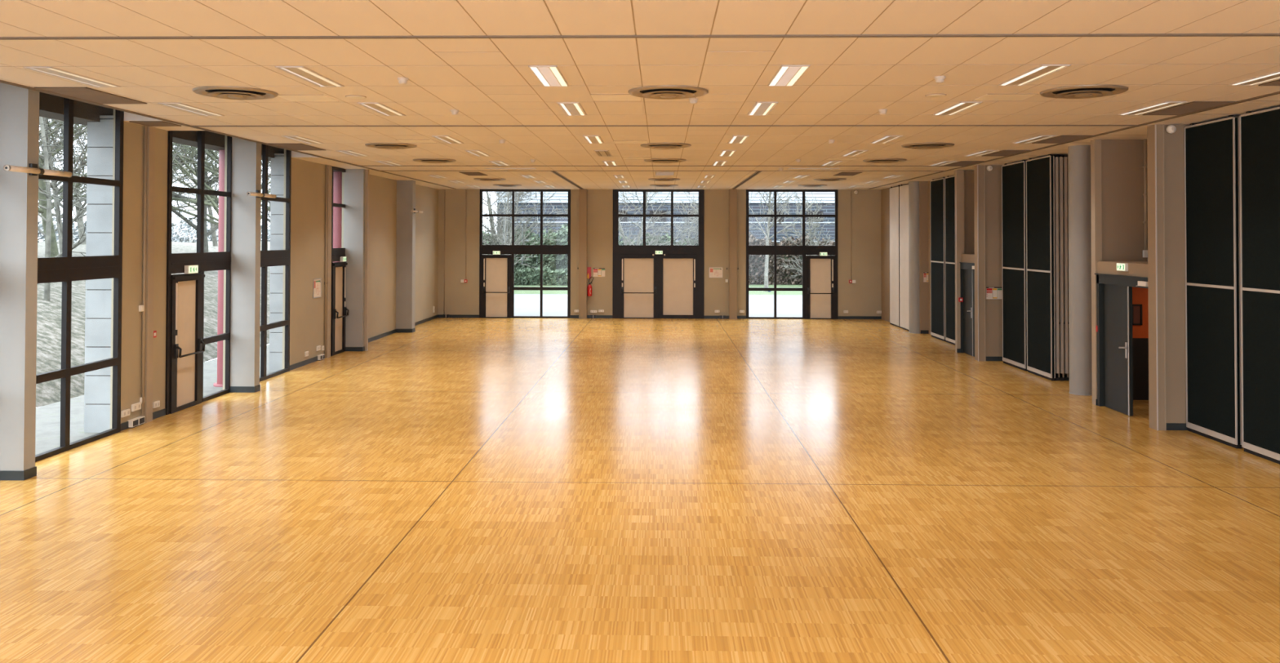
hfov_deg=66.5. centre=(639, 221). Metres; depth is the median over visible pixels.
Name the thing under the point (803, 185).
ceiling vent
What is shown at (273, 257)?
window
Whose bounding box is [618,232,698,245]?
hedge
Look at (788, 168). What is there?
recessed light
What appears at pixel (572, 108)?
recessed light
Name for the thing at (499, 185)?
ceiling vent
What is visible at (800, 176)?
recessed light
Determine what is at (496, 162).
recessed light
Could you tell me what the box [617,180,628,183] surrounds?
recessed light
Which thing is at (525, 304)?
paving
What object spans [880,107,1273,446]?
wall
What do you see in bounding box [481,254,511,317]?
door
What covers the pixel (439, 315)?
baseboard
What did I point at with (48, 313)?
terrain
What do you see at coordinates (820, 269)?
door
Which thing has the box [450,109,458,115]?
smoke detector
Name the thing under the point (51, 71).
recessed light
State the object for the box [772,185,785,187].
recessed light
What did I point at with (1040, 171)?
partition panel
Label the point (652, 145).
ceiling vent
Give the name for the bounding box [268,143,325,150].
ceiling vent
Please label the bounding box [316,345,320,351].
wall socket
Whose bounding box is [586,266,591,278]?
wall sign
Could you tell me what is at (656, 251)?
exit sign
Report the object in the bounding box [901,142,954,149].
ceiling vent
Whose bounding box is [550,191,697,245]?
bare tree
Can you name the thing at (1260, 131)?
partition panel
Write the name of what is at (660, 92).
ceiling vent
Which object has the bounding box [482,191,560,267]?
bare tree
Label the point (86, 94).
ceiling vent
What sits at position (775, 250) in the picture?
window
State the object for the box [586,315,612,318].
baseboard
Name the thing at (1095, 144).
wall fin
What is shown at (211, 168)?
bare tree
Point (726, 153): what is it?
recessed light
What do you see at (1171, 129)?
sensor
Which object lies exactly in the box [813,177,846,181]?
ceiling vent
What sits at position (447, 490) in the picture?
floor
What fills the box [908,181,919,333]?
round column
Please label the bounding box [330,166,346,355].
window
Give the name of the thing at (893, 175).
recessed light
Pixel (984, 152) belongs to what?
recessed light
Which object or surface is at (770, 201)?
bare tree
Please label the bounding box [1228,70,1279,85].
recessed light
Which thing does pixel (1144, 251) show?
junction box
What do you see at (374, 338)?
baseboard
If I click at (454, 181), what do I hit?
recessed light
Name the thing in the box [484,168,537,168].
recessed light
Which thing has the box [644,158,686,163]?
ceiling vent
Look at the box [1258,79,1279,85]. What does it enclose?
ceiling vent
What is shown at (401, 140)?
ceiling plate
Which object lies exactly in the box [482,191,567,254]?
bare tree
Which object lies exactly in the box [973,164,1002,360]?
wall fin
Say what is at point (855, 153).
recessed light
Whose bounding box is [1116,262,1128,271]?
exit sign
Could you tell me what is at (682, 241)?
bare tree
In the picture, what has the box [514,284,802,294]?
lawn
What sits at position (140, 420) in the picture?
box
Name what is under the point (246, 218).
column
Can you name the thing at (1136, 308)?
picture frame
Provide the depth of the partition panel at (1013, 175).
20.58 m
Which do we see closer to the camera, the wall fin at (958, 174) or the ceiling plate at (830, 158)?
the ceiling plate at (830, 158)
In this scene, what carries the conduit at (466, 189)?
attached to the wall at (863, 297)
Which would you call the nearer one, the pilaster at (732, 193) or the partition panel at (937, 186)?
the partition panel at (937, 186)
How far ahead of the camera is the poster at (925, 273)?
27.78 m
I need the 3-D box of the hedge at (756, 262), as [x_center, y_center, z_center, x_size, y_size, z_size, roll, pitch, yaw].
[10.779,2.176,57.743,13.223,3.199,2.229,0,-1,1]
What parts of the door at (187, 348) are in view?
lock rod, infill panel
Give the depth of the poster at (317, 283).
21.45 m
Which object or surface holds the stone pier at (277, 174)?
on the path
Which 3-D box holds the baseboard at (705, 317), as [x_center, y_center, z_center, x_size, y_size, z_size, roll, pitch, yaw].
[2.575,3.216,32.795,0.840,0.100,0.015,0,-1,1]
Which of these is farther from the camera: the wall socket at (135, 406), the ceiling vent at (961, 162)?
the ceiling vent at (961, 162)
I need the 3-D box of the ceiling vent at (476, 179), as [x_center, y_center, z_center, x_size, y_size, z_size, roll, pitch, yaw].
[-4.176,-1.151,27.122,0.890,0.065,0.890,0,-1,1]
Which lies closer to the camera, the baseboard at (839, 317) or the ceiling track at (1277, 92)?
the ceiling track at (1277, 92)
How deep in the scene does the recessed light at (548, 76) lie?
9.76 m
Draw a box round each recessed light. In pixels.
[23,66,120,87]
[158,102,224,115]
[275,66,344,87]
[281,135,324,143]
[336,150,368,156]
[356,102,404,115]
[375,160,403,165]
[427,174,447,177]
[431,135,463,143]
[448,180,464,182]
[464,150,490,156]
[466,185,481,187]
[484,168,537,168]
[488,160,510,165]
[520,174,536,177]
[528,66,568,86]
[533,180,546,182]
[543,185,555,187]
[556,102,586,115]
[582,135,604,143]
[594,150,611,156]
[602,160,617,165]
[613,174,625,177]
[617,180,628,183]
[696,185,706,187]
[699,180,711,183]
[703,174,715,177]
[711,160,727,165]
[718,150,737,156]
[727,135,749,143]
[746,102,778,115]
[767,65,810,86]
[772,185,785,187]
[782,180,796,183]
[787,168,839,168]
[793,174,809,178]
[820,160,842,165]
[841,150,867,156]
[847,185,863,187]
[863,180,881,183]
[870,135,902,143]
[882,174,903,178]
[928,160,957,165]
[932,102,982,115]
[964,150,999,156]
[997,64,1071,85]
[1012,135,1056,143]
[1117,101,1187,115]
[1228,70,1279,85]
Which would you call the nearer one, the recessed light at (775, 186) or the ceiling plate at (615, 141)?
the ceiling plate at (615, 141)
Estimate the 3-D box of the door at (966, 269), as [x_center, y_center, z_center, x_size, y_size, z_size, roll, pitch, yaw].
[7.645,2.031,22.520,0.190,2.150,1.490,0,-1,1]
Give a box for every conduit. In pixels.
[444,196,445,314]
[465,189,466,279]
[850,189,852,279]
[1142,138,1147,249]
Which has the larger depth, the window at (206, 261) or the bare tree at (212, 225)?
the bare tree at (212, 225)
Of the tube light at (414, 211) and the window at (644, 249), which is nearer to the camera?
the tube light at (414, 211)
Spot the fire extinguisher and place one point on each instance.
(589, 286)
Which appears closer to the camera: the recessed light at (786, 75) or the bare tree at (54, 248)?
the recessed light at (786, 75)
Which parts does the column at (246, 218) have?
skirting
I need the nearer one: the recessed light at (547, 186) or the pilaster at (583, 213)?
the recessed light at (547, 186)
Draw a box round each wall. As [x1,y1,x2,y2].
[110,109,438,428]
[437,189,881,315]
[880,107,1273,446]
[1132,257,1148,399]
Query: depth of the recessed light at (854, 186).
30.63 m
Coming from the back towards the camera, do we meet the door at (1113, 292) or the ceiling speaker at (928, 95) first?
the door at (1113, 292)
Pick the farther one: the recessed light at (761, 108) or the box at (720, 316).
the box at (720, 316)
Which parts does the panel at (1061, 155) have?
edge post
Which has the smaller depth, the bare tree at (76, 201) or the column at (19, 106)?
the column at (19, 106)
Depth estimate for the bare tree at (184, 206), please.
56.45 m
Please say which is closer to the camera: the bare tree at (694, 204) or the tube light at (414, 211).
the tube light at (414, 211)
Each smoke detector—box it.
[397,77,408,84]
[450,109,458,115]
[688,97,697,104]
[828,139,835,143]
[878,109,887,115]
[933,75,945,83]
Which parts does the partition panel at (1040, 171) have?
rail, rail, rail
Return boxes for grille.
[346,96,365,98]
[925,94,946,97]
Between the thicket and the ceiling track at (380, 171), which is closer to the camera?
the ceiling track at (380, 171)
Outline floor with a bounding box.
[0,317,1279,662]
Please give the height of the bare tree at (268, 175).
10.164 m
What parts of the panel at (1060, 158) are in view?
edge post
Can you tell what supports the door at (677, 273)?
in the wall at (863, 297)
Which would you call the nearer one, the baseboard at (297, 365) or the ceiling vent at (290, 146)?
the ceiling vent at (290, 146)
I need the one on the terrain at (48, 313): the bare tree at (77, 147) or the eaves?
the bare tree at (77, 147)
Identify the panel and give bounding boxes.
[888,185,899,327]
[899,184,909,330]
[930,177,946,341]
[944,175,955,345]
[1001,160,1027,370]
[1026,154,1055,380]
[1052,155,1064,380]
[1053,156,1060,380]
[1055,155,1068,380]
[1057,155,1069,380]
[1183,115,1241,448]
[1239,106,1279,464]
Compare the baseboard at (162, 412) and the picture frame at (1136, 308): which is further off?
the picture frame at (1136, 308)
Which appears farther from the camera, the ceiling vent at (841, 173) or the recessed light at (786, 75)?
the ceiling vent at (841, 173)
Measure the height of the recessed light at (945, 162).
0.016 m
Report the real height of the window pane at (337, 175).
4.340 m
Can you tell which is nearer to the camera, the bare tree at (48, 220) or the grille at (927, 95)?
the grille at (927, 95)
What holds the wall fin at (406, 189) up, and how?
attached to the wall at (308, 188)
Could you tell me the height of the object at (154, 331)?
0.100 m
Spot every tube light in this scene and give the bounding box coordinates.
[3,163,72,177]
[246,190,276,198]
[411,208,422,213]
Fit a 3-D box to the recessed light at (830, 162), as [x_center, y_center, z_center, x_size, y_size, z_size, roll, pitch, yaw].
[4.165,-1.263,21.216,0.270,0.016,1.200,0,-1,1]
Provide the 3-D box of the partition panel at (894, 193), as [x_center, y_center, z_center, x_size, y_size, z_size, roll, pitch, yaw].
[7.941,1.063,30.343,0.078,4.343,1.250,0,-1,1]
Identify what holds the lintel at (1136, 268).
attached to the wall at (1122, 160)
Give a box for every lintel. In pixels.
[960,253,974,262]
[1097,261,1147,277]
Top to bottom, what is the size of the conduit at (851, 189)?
3.024 m
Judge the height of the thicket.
2.218 m
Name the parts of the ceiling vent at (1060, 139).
plate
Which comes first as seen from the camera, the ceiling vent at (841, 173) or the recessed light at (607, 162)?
the recessed light at (607, 162)
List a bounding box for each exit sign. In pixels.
[184,265,198,273]
[340,256,346,262]
[493,250,500,254]
[652,250,665,255]
[819,252,826,255]
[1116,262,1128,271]
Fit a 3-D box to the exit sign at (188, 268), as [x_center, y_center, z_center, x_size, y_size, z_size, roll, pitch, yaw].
[-7.160,0.764,15.572,0.072,0.130,0.320,0,-1,1]
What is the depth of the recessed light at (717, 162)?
21.06 m
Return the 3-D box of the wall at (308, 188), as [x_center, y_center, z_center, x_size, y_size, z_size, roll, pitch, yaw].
[-7.314,0.550,14.759,0.120,4.800,37.200,0,-1,1]
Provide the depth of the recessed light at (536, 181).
28.26 m
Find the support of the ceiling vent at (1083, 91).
in the ceiling
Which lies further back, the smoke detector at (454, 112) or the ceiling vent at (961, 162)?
the ceiling vent at (961, 162)
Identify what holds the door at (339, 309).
attached to the window at (336, 253)
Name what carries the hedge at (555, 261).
on the lawn at (783, 286)
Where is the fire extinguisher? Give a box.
[586,276,593,296]
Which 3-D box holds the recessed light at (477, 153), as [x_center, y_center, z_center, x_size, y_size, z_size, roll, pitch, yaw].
[-3.130,-1.315,18.849,0.270,0.016,1.200,0,-1,1]
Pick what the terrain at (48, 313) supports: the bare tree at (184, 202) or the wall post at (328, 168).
the bare tree at (184, 202)
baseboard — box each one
[120,421,128,431]
[152,408,165,419]
[289,353,324,370]
[368,328,395,342]
[414,314,438,325]
[438,314,479,317]
[570,315,578,318]
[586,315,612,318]
[704,315,728,318]
[737,315,746,318]
[838,315,881,319]
[920,329,928,333]
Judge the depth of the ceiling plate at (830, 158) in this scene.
19.96 m
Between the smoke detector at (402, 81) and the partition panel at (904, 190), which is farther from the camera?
the partition panel at (904, 190)
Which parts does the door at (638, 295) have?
lock rod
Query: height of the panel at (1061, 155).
4.343 m
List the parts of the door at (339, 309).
infill panel, lock rod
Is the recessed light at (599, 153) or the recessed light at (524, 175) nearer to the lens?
the recessed light at (599, 153)
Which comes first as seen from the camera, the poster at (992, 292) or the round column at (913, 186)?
the poster at (992, 292)
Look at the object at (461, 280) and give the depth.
32.97 m
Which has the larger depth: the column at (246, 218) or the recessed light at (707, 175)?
the recessed light at (707, 175)
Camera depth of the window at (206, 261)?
16.01 m
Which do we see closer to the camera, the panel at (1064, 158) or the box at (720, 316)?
the panel at (1064, 158)
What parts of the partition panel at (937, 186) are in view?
rail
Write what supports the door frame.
attached to the wall at (863, 297)
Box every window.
[35,97,124,462]
[164,130,231,414]
[259,144,291,381]
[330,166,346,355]
[479,189,570,318]
[612,189,704,318]
[746,189,838,319]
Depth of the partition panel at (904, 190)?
29.11 m
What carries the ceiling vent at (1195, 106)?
in the ceiling
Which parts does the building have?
facade rail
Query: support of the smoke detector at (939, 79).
attached to the ceiling
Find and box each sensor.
[986,165,992,170]
[1165,124,1176,133]
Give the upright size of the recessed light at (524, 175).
0.016 m
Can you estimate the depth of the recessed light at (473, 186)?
31.05 m
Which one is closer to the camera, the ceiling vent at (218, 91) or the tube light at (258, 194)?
the ceiling vent at (218, 91)
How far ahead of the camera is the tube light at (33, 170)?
10.98 m
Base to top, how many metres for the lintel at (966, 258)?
0.205 m
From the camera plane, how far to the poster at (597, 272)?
32.91 m
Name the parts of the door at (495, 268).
lock rod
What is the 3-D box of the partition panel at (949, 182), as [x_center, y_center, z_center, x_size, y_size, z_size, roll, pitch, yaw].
[8.040,0.975,24.990,0.083,4.343,1.250,0,-1,1]
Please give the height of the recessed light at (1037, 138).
0.016 m
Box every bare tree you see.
[37,116,271,301]
[38,117,196,257]
[38,118,197,257]
[38,124,86,244]
[39,118,270,252]
[40,124,217,244]
[41,119,268,209]
[48,120,271,230]
[49,123,87,231]
[84,148,271,222]
[172,142,218,220]
[172,146,270,246]
[178,146,271,225]
[181,155,271,226]
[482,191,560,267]
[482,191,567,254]
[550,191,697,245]
[658,191,698,245]
[669,196,764,245]
[748,191,815,291]
[769,191,835,277]
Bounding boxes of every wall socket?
[120,408,129,417]
[131,401,141,411]
[152,400,159,408]
[304,351,308,356]
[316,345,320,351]
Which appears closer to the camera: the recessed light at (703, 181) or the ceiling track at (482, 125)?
the ceiling track at (482, 125)
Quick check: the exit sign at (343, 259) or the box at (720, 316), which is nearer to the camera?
the exit sign at (343, 259)
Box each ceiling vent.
[33,87,146,104]
[128,120,181,126]
[192,85,278,100]
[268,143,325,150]
[364,142,417,149]
[413,158,456,163]
[459,172,487,175]
[473,177,506,181]
[493,184,521,186]
[628,85,708,99]
[640,142,691,149]
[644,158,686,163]
[648,177,679,181]
[649,184,678,186]
[798,184,826,186]
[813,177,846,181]
[833,172,862,175]
[862,158,906,163]
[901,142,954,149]
[944,160,984,165]
[981,150,1030,156]
[1031,135,1093,143]
[1040,84,1128,98]
[1142,101,1235,115]
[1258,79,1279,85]
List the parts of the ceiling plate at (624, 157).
plate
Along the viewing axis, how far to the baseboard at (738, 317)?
32.77 m
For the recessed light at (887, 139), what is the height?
0.016 m
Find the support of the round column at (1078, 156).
on the floor
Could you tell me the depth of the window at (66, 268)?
12.52 m
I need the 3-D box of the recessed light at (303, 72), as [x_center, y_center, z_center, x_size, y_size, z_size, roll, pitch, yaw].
[-3.329,-1.463,9.887,0.270,0.016,1.200,0,-1,1]
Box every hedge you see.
[482,222,568,270]
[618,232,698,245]
[748,231,835,284]
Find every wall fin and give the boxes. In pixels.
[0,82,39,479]
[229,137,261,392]
[343,168,365,351]
[395,180,415,332]
[954,169,964,352]
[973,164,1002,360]
[1090,139,1102,404]
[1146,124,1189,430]
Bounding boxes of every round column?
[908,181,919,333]
[1067,145,1092,395]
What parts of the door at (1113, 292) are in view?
handle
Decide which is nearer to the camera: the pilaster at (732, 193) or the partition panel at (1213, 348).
the partition panel at (1213, 348)
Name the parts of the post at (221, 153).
foot plate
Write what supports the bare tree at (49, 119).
on the terrain at (48, 313)
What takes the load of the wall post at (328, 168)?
attached to the wall at (308, 188)
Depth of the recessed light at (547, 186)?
30.97 m
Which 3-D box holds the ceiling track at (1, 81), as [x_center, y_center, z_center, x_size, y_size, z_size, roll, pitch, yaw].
[-6.580,-1.395,14.375,0.075,0.016,36.400,0,-1,1]
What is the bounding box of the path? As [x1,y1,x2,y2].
[35,344,275,454]
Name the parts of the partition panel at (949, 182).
rail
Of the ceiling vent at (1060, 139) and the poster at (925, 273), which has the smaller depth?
the ceiling vent at (1060, 139)
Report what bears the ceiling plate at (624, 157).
attached to the ceiling
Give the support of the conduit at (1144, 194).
attached to the wall at (1122, 160)
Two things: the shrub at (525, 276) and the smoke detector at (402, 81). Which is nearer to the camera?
the smoke detector at (402, 81)
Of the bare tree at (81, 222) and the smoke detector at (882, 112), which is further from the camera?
the bare tree at (81, 222)
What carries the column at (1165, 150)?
attached to the wall at (1122, 160)
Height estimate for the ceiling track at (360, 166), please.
0.016 m
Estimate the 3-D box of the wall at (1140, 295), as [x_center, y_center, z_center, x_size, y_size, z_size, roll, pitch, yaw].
[9.280,1.689,15.272,2.620,2.600,2.600,0,-1,1]
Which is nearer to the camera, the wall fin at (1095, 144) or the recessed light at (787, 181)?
the wall fin at (1095, 144)
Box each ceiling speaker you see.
[345,95,366,98]
[924,93,946,97]
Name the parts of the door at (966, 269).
handle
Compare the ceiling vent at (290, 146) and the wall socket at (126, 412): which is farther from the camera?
the ceiling vent at (290, 146)
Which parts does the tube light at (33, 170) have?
wall plate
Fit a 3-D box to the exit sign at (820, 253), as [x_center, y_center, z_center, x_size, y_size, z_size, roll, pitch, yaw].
[6.147,1.090,32.682,0.250,0.120,0.072,0,-1,1]
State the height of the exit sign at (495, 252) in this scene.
0.120 m
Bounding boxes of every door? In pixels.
[169,272,205,413]
[331,262,348,355]
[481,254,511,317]
[619,254,657,318]
[658,255,697,318]
[805,255,835,319]
[959,262,974,356]
[1094,273,1147,415]
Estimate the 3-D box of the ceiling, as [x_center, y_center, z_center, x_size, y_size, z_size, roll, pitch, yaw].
[0.724,-1.612,14.466,16.000,0.456,36.900,0,-1,1]
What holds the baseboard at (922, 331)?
attached to the wall at (1122, 160)
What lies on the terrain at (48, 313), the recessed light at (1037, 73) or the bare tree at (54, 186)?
the bare tree at (54, 186)
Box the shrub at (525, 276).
[514,265,567,285]
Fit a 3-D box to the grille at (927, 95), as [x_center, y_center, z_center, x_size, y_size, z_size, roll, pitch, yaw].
[3.359,-1.429,11.073,0.220,0.012,0.220,0,-1,1]
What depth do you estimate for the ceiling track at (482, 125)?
14.08 m
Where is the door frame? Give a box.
[615,253,701,318]
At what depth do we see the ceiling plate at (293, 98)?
11.40 m
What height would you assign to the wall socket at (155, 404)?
0.090 m
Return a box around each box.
[127,416,145,427]
[138,305,143,311]
[317,354,324,360]
[719,315,725,318]
[1142,249,1147,257]
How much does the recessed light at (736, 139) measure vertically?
0.016 m
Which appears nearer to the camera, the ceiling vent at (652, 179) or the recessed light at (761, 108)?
the recessed light at (761, 108)
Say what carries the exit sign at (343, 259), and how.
attached to the window at (336, 253)
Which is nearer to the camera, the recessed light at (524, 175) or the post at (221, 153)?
the post at (221, 153)
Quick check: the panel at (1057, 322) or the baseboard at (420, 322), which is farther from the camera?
the baseboard at (420, 322)
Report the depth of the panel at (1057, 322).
18.69 m
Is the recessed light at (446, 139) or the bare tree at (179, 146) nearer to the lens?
the recessed light at (446, 139)
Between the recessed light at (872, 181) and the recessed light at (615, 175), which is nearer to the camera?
the recessed light at (615, 175)
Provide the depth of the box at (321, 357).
21.52 m
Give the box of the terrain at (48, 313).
[35,239,270,407]
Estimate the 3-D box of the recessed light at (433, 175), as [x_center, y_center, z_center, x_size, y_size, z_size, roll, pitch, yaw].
[-5.400,-1.200,26.050,0.270,0.016,1.200,0,-1,1]
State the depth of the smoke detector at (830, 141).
16.17 m
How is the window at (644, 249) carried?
in the wall at (863, 297)
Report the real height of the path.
0.180 m
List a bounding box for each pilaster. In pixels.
[578,189,587,318]
[728,189,737,319]
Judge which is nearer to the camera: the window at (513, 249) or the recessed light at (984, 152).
the recessed light at (984, 152)
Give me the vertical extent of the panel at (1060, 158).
4.343 m
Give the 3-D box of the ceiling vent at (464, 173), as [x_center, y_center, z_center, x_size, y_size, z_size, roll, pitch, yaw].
[-4.245,-1.217,24.904,0.500,0.016,1.240,0,-1,1]
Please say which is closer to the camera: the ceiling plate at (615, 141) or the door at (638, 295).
the ceiling plate at (615, 141)
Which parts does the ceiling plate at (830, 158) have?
plate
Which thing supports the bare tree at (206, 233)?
on the terrain at (48, 313)
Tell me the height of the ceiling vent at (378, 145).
0.065 m
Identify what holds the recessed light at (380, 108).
in the ceiling
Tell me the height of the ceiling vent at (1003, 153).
0.016 m
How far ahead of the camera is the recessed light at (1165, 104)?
12.08 m
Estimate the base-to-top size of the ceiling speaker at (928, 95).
0.012 m
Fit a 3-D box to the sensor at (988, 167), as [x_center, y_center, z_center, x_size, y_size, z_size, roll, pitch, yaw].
[7.744,-1.180,21.605,0.124,0.124,0.142,0,-1,1]
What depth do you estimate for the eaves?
13.66 m
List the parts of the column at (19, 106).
skirting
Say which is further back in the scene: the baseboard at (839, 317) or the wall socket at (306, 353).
the baseboard at (839, 317)
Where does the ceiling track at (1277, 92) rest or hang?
attached to the ceiling
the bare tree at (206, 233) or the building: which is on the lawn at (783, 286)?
the building
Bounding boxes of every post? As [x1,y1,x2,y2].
[141,125,155,423]
[213,150,224,386]
[324,164,332,358]
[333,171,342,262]
[364,169,368,351]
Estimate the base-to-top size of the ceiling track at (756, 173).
0.016 m
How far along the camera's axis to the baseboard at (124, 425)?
13.74 m
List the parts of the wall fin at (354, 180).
skirting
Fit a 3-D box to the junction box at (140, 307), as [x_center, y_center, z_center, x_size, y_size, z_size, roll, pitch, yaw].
[-7.247,1.261,14.176,0.043,0.090,0.080,0,-1,1]
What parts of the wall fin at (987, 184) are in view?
edge post, skirting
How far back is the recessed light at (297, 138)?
16.20 m
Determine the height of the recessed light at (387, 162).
0.016 m
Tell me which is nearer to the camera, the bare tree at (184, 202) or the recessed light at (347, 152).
the recessed light at (347, 152)
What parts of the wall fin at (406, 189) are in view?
skirting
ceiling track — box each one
[0,33,1279,39]
[0,80,454,188]
[192,124,1137,126]
[360,165,964,166]
[380,170,944,171]
[551,171,584,189]
[731,171,761,189]
[867,91,1279,189]
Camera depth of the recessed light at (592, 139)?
16.05 m
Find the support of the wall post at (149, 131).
attached to the wall at (308, 188)
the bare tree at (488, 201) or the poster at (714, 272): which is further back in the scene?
the bare tree at (488, 201)
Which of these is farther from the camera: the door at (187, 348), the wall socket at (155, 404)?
the door at (187, 348)
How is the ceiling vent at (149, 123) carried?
in the ceiling
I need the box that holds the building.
[496,191,835,245]
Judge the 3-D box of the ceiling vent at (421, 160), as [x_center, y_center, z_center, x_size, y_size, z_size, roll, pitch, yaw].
[-4.323,-1.260,20.525,0.890,0.065,0.890,0,-1,1]
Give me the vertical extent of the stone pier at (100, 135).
4.470 m
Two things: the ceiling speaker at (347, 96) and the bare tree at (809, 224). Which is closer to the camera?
the ceiling speaker at (347, 96)
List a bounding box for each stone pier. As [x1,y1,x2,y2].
[84,115,113,432]
[269,153,284,371]
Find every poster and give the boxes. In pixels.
[312,278,321,297]
[593,267,604,276]
[709,266,722,277]
[923,271,928,281]
[986,286,1002,298]
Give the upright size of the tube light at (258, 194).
0.130 m
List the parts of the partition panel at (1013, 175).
rail, rail, rail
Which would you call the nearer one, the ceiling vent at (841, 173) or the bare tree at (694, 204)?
the ceiling vent at (841, 173)
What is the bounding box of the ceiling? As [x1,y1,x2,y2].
[0,0,1279,189]
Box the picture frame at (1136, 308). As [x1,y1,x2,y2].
[1132,304,1142,324]
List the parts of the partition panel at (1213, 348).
rail, rail, rail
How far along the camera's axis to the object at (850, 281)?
32.68 m
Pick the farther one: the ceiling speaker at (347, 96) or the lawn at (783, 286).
the lawn at (783, 286)
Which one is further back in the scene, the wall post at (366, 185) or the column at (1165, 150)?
the wall post at (366, 185)
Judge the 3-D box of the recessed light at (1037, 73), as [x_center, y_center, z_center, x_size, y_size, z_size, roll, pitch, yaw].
[3.909,-1.452,9.726,0.270,0.016,1.200,0,-1,1]
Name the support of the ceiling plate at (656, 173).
in the ceiling
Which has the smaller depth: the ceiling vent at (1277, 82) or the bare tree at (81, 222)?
the ceiling vent at (1277, 82)
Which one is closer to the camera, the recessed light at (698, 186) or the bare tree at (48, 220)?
the bare tree at (48, 220)
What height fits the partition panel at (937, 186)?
4.343 m
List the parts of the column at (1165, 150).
edge post, skirting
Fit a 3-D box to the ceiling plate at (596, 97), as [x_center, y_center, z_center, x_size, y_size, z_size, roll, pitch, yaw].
[-0.276,-1.436,11.314,0.570,0.009,0.530,0,-1,1]
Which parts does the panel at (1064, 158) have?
edge post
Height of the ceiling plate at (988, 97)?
0.009 m
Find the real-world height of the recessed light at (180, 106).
0.016 m
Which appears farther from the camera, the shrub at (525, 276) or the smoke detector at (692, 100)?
the shrub at (525, 276)
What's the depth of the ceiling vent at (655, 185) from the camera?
29.92 m
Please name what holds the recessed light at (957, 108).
in the ceiling
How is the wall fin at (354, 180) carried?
attached to the wall at (308, 188)
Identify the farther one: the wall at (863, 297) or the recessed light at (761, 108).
the wall at (863, 297)
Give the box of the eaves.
[39,92,336,171]
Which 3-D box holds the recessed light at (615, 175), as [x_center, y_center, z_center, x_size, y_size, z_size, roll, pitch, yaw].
[-0.551,-1.193,25.942,0.270,0.016,1.200,0,-1,1]
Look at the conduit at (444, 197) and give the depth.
33.02 m
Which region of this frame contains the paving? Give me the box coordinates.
[514,293,802,316]
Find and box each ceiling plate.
[277,94,338,102]
[395,139,435,142]
[590,93,640,101]
[613,140,647,143]
[622,156,651,159]
[655,172,674,175]
[826,157,858,159]
[972,93,1038,101]
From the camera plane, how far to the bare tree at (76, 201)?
38.44 m
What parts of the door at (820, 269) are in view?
infill panel, lock rod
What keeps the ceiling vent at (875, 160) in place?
in the ceiling
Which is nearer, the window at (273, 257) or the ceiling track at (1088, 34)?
the ceiling track at (1088, 34)
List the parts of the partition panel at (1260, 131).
rail, rail, rail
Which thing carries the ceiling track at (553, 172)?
attached to the ceiling
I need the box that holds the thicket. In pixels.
[37,211,270,243]

